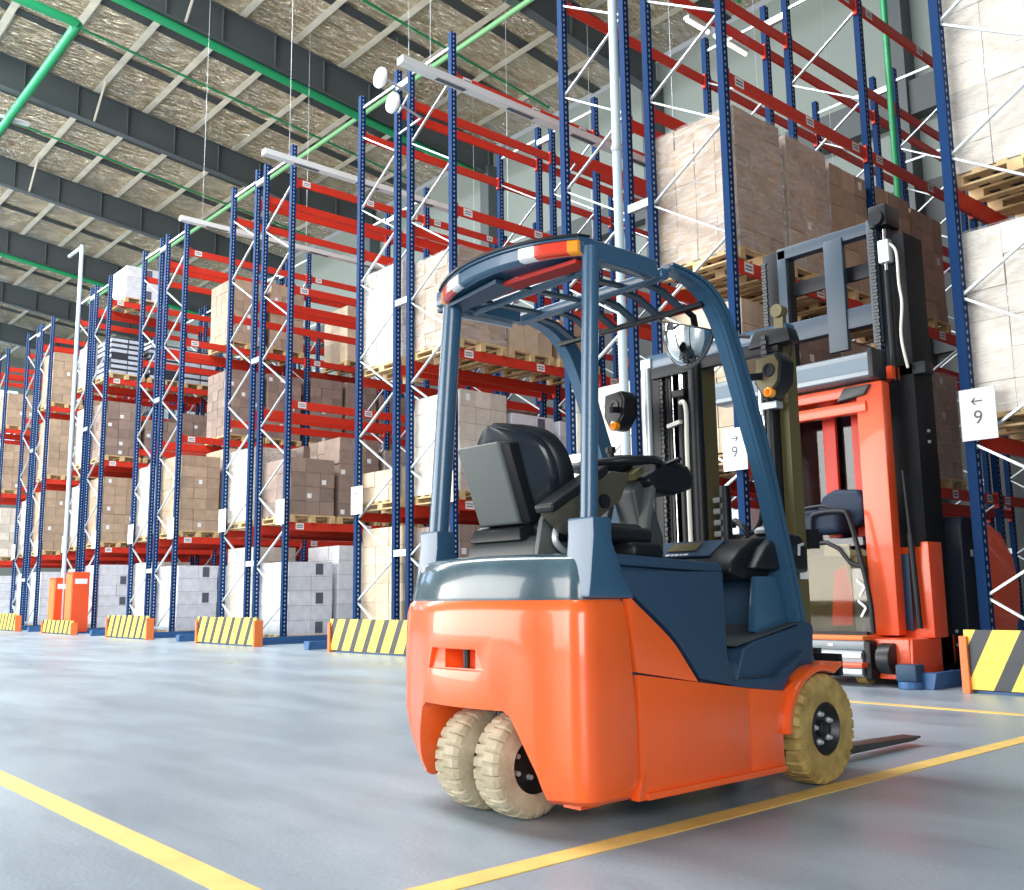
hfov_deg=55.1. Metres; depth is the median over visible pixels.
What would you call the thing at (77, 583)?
cabinet
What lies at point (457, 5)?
trim
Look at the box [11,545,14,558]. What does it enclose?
aisle sign
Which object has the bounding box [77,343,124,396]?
load
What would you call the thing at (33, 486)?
rack
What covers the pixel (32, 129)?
trim
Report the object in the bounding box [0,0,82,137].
pipe
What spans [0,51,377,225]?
rafter
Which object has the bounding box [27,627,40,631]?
rail
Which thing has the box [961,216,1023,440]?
load
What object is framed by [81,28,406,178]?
trim
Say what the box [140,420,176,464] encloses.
load
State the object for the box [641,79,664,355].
trim
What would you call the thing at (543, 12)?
rafter
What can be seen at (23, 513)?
load
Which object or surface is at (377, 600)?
load
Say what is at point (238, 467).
load
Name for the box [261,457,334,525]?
load
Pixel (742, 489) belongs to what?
rack
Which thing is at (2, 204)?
trim
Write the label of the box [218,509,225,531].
aisle sign
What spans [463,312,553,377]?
load
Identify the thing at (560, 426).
load
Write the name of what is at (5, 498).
rack
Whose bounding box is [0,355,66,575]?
wall
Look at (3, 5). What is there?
ceiling beam
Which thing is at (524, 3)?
pipe
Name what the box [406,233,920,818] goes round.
forklift
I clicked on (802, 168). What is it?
load
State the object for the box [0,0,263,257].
ceiling beam
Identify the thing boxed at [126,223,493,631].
rack
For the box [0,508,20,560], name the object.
load
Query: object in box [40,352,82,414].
load
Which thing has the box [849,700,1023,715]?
floor marking
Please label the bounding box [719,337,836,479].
load
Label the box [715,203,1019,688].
forklift
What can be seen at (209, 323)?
trim
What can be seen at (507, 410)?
load
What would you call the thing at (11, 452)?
load
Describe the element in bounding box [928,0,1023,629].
rack
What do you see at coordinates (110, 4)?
trim
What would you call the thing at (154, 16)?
pipe
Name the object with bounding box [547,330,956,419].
trim
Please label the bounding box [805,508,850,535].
cushion
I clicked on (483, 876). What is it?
floor marking
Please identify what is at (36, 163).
trim
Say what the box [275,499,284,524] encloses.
aisle sign
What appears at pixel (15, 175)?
rafter
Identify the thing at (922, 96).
trim
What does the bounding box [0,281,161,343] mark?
rafter
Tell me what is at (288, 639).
rail
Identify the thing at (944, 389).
load
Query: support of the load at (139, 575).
on the floor
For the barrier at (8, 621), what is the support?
on the floor
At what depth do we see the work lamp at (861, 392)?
8.89 m
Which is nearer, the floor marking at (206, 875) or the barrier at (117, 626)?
the floor marking at (206, 875)
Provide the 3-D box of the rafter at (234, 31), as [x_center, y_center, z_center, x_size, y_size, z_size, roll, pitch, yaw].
[-10.123,-11.628,23.494,25.250,3.954,0.260,7,-12,-41]
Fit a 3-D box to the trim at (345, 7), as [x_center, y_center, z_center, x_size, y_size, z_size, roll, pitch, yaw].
[-7.837,-12.299,22.516,23.300,2.736,0.340,7,-12,-41]
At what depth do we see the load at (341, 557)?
18.77 m
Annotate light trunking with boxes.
[0,114,29,126]
[179,0,519,303]
[262,1,592,238]
[397,0,832,167]
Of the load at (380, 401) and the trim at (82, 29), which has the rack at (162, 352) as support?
the load at (380, 401)
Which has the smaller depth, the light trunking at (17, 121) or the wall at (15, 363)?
the light trunking at (17, 121)
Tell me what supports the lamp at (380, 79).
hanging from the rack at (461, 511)
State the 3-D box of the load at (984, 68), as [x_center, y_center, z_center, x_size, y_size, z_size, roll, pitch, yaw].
[4.834,-3.405,9.212,0.950,2.013,1.204,7,-12,-41]
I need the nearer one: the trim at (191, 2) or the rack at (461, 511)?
the rack at (461, 511)
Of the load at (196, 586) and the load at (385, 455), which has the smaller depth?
the load at (385, 455)
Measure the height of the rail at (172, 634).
0.130 m
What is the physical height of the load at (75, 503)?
1.790 m
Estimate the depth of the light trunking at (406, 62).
14.42 m
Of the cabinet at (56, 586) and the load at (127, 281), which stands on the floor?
the cabinet at (56, 586)
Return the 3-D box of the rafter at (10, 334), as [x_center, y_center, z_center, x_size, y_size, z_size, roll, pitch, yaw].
[-32.476,-7.447,48.769,25.250,3.954,0.260,7,-12,-41]
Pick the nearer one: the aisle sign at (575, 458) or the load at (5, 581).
the aisle sign at (575, 458)
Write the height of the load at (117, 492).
1.850 m
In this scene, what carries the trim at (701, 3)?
attached to the wall at (807, 18)
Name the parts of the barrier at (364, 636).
post, plate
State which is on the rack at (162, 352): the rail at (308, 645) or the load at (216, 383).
the load at (216, 383)
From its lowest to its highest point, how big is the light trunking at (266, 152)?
7.742 m
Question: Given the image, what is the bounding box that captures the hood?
[413,553,619,600]
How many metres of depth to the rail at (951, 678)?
8.09 m
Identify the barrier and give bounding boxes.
[0,613,21,630]
[41,620,77,634]
[105,615,153,639]
[195,617,262,646]
[327,619,406,655]
[958,629,1023,695]
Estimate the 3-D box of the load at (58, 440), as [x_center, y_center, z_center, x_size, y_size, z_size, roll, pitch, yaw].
[-14.136,0.220,30.620,0.950,1.850,1.200,7,-12,-41]
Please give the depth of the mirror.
4.27 m
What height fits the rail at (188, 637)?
0.130 m
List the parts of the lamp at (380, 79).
lamp shade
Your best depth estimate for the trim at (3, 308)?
52.19 m
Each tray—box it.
[179,215,519,303]
[262,147,448,212]
[397,54,645,167]
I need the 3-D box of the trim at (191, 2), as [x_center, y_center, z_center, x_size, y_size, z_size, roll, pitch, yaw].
[-8.001,-11.234,24.632,0.050,1.004,0.937,7,-12,-41]
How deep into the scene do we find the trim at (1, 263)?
45.95 m
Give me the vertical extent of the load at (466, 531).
1.847 m
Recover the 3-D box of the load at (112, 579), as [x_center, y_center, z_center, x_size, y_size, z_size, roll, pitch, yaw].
[-10.767,4.092,26.162,0.950,1.747,1.200,7,-12,-41]
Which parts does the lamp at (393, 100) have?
lamp shade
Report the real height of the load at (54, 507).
1.940 m
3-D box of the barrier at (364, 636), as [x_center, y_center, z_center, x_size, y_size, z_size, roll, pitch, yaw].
[-1.936,2.756,14.094,0.200,0.490,2.424,7,-12,-41]
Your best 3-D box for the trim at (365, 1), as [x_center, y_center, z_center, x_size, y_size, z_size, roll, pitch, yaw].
[-7.135,-12.206,22.075,21.808,2.617,0.070,7,-12,-41]
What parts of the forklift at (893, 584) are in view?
lift chain, mast rail, frame post, cab glass, frame post, door sill, backrest, plate, grab rail, door rail, panel, plate, lift chain, frame post, cylinder rod, mast rail, frame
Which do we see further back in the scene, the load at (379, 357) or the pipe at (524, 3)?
the pipe at (524, 3)
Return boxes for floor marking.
[0,770,261,889]
[405,736,1023,889]
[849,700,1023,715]
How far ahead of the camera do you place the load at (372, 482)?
15.96 m
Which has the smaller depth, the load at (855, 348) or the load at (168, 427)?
the load at (855, 348)
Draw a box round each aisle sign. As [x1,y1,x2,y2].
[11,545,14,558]
[34,541,37,555]
[91,531,95,548]
[127,524,133,543]
[167,518,173,538]
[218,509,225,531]
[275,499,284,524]
[351,486,362,514]
[451,472,453,501]
[569,453,579,476]
[722,427,747,471]
[958,385,998,441]
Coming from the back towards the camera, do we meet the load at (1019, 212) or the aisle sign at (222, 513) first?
the aisle sign at (222, 513)
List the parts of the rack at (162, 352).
post, post, post, post, post, post, post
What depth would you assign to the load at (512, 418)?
15.51 m
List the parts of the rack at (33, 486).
post, post, post, post, post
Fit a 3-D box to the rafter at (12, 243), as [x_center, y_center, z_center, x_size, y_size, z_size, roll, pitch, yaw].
[-23.535,-9.119,38.659,25.250,3.954,0.260,7,-12,-41]
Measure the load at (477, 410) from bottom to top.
1.660 m
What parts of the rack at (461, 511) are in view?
post, post, post, post, post, post, post, post, post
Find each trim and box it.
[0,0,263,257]
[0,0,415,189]
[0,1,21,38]
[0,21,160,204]
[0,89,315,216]
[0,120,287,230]
[0,203,182,263]
[0,262,107,295]
[0,307,105,336]
[2,3,510,357]
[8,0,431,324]
[12,122,312,236]
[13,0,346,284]
[28,158,38,191]
[29,0,607,363]
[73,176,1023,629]
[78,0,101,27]
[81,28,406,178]
[93,81,105,121]
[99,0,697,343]
[100,0,447,170]
[142,71,936,415]
[184,0,193,22]
[205,312,217,415]
[323,0,502,92]
[361,0,549,108]
[364,231,379,378]
[441,0,599,93]
[480,164,497,374]
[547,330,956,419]
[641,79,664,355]
[694,0,731,20]
[887,0,949,516]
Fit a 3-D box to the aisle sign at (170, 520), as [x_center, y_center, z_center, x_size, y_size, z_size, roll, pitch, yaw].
[-7.607,1.856,21.874,0.015,0.460,0.310,7,-12,-41]
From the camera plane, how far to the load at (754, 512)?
10.60 m
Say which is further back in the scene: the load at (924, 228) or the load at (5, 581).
the load at (5, 581)
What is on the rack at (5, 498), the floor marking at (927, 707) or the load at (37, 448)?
the load at (37, 448)
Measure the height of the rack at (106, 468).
9.570 m
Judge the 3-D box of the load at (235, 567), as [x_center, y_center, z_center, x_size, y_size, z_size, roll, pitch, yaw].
[-5.071,3.000,19.779,0.950,1.817,1.200,7,-12,-41]
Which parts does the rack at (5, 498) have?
post, post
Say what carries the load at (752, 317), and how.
on the rack at (742, 489)
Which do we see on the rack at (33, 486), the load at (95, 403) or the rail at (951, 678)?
the load at (95, 403)
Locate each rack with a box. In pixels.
[0,348,217,571]
[9,316,322,625]
[66,275,403,627]
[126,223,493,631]
[218,144,629,636]
[353,31,757,619]
[557,0,1023,629]
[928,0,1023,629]
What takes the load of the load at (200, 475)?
on the rack at (162, 352)
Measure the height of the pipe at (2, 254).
2.460 m
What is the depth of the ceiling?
29.98 m
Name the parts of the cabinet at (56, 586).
door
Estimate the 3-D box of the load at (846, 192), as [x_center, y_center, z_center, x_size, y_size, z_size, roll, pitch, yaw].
[4.028,-2.651,13.180,0.950,1.750,1.200,7,-12,-41]
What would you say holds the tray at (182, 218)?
on the light trunking at (182, 218)
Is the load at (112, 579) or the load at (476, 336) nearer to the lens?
the load at (476, 336)
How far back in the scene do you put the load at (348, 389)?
25.39 m
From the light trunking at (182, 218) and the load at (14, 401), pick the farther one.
the load at (14, 401)
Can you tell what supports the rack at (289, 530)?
on the floor
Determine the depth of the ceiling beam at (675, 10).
28.32 m
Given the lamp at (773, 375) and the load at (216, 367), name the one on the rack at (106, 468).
the load at (216, 367)
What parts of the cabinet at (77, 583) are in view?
door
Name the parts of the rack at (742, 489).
post, post, post, post, post, post, post, post, post, post, post, post, post, post, post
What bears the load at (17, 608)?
on the floor
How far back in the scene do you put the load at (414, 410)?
17.18 m
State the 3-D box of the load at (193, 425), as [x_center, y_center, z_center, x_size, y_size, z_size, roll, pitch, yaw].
[-9.264,-0.040,28.193,0.950,1.500,1.200,7,-12,-41]
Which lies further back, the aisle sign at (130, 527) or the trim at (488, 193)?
the trim at (488, 193)
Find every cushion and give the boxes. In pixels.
[477,522,641,541]
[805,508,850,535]
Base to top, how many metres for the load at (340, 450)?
1.690 m
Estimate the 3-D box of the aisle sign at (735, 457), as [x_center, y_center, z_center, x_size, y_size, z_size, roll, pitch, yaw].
[2.397,0.045,10.554,0.015,0.460,0.310,7,-12,-41]
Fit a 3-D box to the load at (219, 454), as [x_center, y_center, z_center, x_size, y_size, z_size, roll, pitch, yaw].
[-6.662,1.215,23.451,0.950,2.090,1.200,7,-12,-41]
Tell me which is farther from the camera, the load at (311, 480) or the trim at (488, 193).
the trim at (488, 193)
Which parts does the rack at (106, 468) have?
post, post, post, post, post, post, post, post, post, post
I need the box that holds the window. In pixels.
[0,390,17,444]
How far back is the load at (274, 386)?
23.92 m
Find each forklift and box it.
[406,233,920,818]
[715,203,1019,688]
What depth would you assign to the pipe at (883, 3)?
14.79 m
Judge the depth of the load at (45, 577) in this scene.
29.38 m
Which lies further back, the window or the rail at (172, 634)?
the window
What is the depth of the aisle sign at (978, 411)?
8.62 m
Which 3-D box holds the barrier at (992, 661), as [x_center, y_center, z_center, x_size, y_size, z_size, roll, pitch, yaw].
[4.412,1.568,6.915,0.200,0.490,2.424,7,-12,-41]
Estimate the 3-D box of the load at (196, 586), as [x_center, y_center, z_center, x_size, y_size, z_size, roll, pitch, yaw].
[-7.423,3.562,22.408,0.950,1.567,1.200,7,-12,-41]
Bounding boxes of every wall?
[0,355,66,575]
[130,0,941,418]
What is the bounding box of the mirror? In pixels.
[655,303,713,369]
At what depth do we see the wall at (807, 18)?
25.48 m
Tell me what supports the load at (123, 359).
on the rack at (106, 468)
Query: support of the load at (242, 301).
on the rack at (162, 352)
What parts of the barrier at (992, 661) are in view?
post, plate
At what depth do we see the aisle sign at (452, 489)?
14.24 m
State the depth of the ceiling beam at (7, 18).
26.74 m
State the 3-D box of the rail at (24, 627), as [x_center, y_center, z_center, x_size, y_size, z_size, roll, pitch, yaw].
[-10.726,5.774,31.779,10.360,0.130,0.177,7,-12,-41]
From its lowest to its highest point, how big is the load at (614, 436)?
1.190 m
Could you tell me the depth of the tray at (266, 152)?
18.24 m
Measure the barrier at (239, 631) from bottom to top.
0.490 m
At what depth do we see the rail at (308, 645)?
15.59 m
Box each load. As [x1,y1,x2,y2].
[0,393,32,433]
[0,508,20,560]
[0,576,16,613]
[1,444,29,493]
[15,573,30,623]
[18,501,34,557]
[26,572,61,624]
[31,490,73,555]
[34,448,40,494]
[35,419,79,481]
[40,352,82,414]
[68,486,114,550]
[73,406,98,469]
[75,392,116,414]
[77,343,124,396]
[85,565,133,627]
[86,477,137,548]
[90,401,141,464]
[94,336,144,388]
[112,265,158,315]
[132,343,179,392]
[132,562,189,625]
[135,467,192,541]
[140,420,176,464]
[155,565,217,631]
[159,455,219,538]
[167,350,214,397]
[167,413,212,454]
[202,448,253,538]
[205,356,246,398]
[205,369,263,448]
[208,279,266,360]
[216,566,226,616]
[226,547,295,617]
[227,447,296,529]
[244,374,301,448]
[247,284,303,366]
[259,562,332,636]
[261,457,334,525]
[291,446,309,457]
[292,378,341,446]
[308,545,362,618]
[310,437,379,525]
[323,305,364,377]
[342,382,375,435]
[362,467,430,513]
[362,526,426,619]
[363,260,433,383]
[366,451,422,525]
[376,395,405,452]
[414,245,506,368]
[414,388,505,505]
[414,410,414,467]
[414,524,480,589]
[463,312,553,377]
[506,409,537,416]
[506,413,553,433]
[511,320,599,385]
[554,421,565,447]
[575,378,643,454]
[655,105,783,293]
[662,298,764,476]
[716,134,830,303]
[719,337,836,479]
[732,508,763,533]
[797,162,870,320]
[809,186,910,336]
[834,343,868,388]
[850,208,950,347]
[932,371,966,489]
[941,0,1023,213]
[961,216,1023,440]
[1001,198,1023,217]
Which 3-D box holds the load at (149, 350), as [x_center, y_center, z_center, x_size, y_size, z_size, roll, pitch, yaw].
[-10.045,-2.162,27.833,0.950,1.123,1.200,7,-12,-41]
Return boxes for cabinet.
[47,578,65,619]
[64,572,89,631]
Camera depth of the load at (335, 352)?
25.73 m
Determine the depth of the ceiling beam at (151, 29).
29.37 m
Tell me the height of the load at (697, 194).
1.843 m
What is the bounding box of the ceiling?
[0,0,760,364]
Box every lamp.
[373,67,409,113]
[386,92,421,134]
[604,391,636,431]
[750,352,793,399]
[837,384,870,402]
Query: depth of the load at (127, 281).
27.26 m
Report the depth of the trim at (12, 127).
35.03 m
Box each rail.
[21,625,40,629]
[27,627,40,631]
[77,627,105,633]
[90,630,104,635]
[154,631,194,637]
[176,634,194,641]
[244,635,326,644]
[304,641,326,649]
[921,669,961,689]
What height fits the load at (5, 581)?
1.697 m
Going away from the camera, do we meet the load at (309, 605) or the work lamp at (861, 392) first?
the work lamp at (861, 392)
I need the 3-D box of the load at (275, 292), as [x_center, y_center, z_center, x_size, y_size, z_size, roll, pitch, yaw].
[-5.963,-3.003,24.804,0.950,1.760,1.200,7,-12,-41]
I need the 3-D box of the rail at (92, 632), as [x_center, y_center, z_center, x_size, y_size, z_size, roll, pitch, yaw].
[-6.001,4.890,26.436,10.360,0.130,0.177,7,-12,-41]
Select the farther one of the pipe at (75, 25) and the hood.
the pipe at (75, 25)
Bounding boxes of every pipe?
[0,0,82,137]
[0,252,198,314]
[61,245,83,619]
[87,0,534,303]
[111,0,475,170]
[608,0,630,454]
[880,0,901,198]
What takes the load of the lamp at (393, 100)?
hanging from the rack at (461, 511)
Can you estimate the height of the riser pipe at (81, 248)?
10.728 m
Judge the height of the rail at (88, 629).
0.130 m
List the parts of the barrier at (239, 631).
post, plate, post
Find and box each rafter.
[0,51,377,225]
[0,155,287,280]
[0,227,211,315]
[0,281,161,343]
[0,322,84,353]
[132,0,493,173]
[502,0,656,90]
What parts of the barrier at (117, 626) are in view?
post, plate, post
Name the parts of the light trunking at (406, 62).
tube lamp, tube lamp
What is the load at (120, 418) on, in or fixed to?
on the rack at (106, 468)
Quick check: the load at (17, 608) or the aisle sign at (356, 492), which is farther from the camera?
the load at (17, 608)
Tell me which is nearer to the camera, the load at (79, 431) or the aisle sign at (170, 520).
the aisle sign at (170, 520)
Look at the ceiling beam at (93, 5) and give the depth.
26.22 m
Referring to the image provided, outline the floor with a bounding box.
[0,630,1023,889]
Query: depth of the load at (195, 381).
28.04 m
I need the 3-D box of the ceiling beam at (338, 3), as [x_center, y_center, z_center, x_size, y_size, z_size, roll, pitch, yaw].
[-10.187,-10.287,31.703,0.290,0.130,70.000,7,-12,-41]
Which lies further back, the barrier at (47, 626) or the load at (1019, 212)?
the barrier at (47, 626)
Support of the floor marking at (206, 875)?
on the floor
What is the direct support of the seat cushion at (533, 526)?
on the forklift at (604, 634)
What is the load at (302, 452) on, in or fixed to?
on the rack at (289, 530)
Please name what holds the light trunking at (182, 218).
hanging from the ceiling
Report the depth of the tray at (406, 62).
14.21 m
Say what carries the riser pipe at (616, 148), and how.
on the floor
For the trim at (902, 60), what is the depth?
20.57 m
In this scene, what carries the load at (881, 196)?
on the rack at (742, 489)
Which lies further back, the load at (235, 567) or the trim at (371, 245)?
the trim at (371, 245)
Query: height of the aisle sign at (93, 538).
0.460 m
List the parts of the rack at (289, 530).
post, post, post, post, post, post, post, post, post, post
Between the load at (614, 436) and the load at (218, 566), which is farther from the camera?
the load at (218, 566)
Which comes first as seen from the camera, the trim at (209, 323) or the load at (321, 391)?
the load at (321, 391)
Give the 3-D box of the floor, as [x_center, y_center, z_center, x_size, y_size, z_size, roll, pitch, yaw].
[-17.058,4.695,23.148,33.300,0.200,70.000,7,-12,-41]
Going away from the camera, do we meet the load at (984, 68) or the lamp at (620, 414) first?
the lamp at (620, 414)
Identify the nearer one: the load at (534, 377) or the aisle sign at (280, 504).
the load at (534, 377)
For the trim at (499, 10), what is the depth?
30.68 m
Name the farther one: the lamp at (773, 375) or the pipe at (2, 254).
the pipe at (2, 254)
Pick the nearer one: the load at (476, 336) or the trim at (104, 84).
the load at (476, 336)
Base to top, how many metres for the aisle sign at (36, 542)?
0.460 m

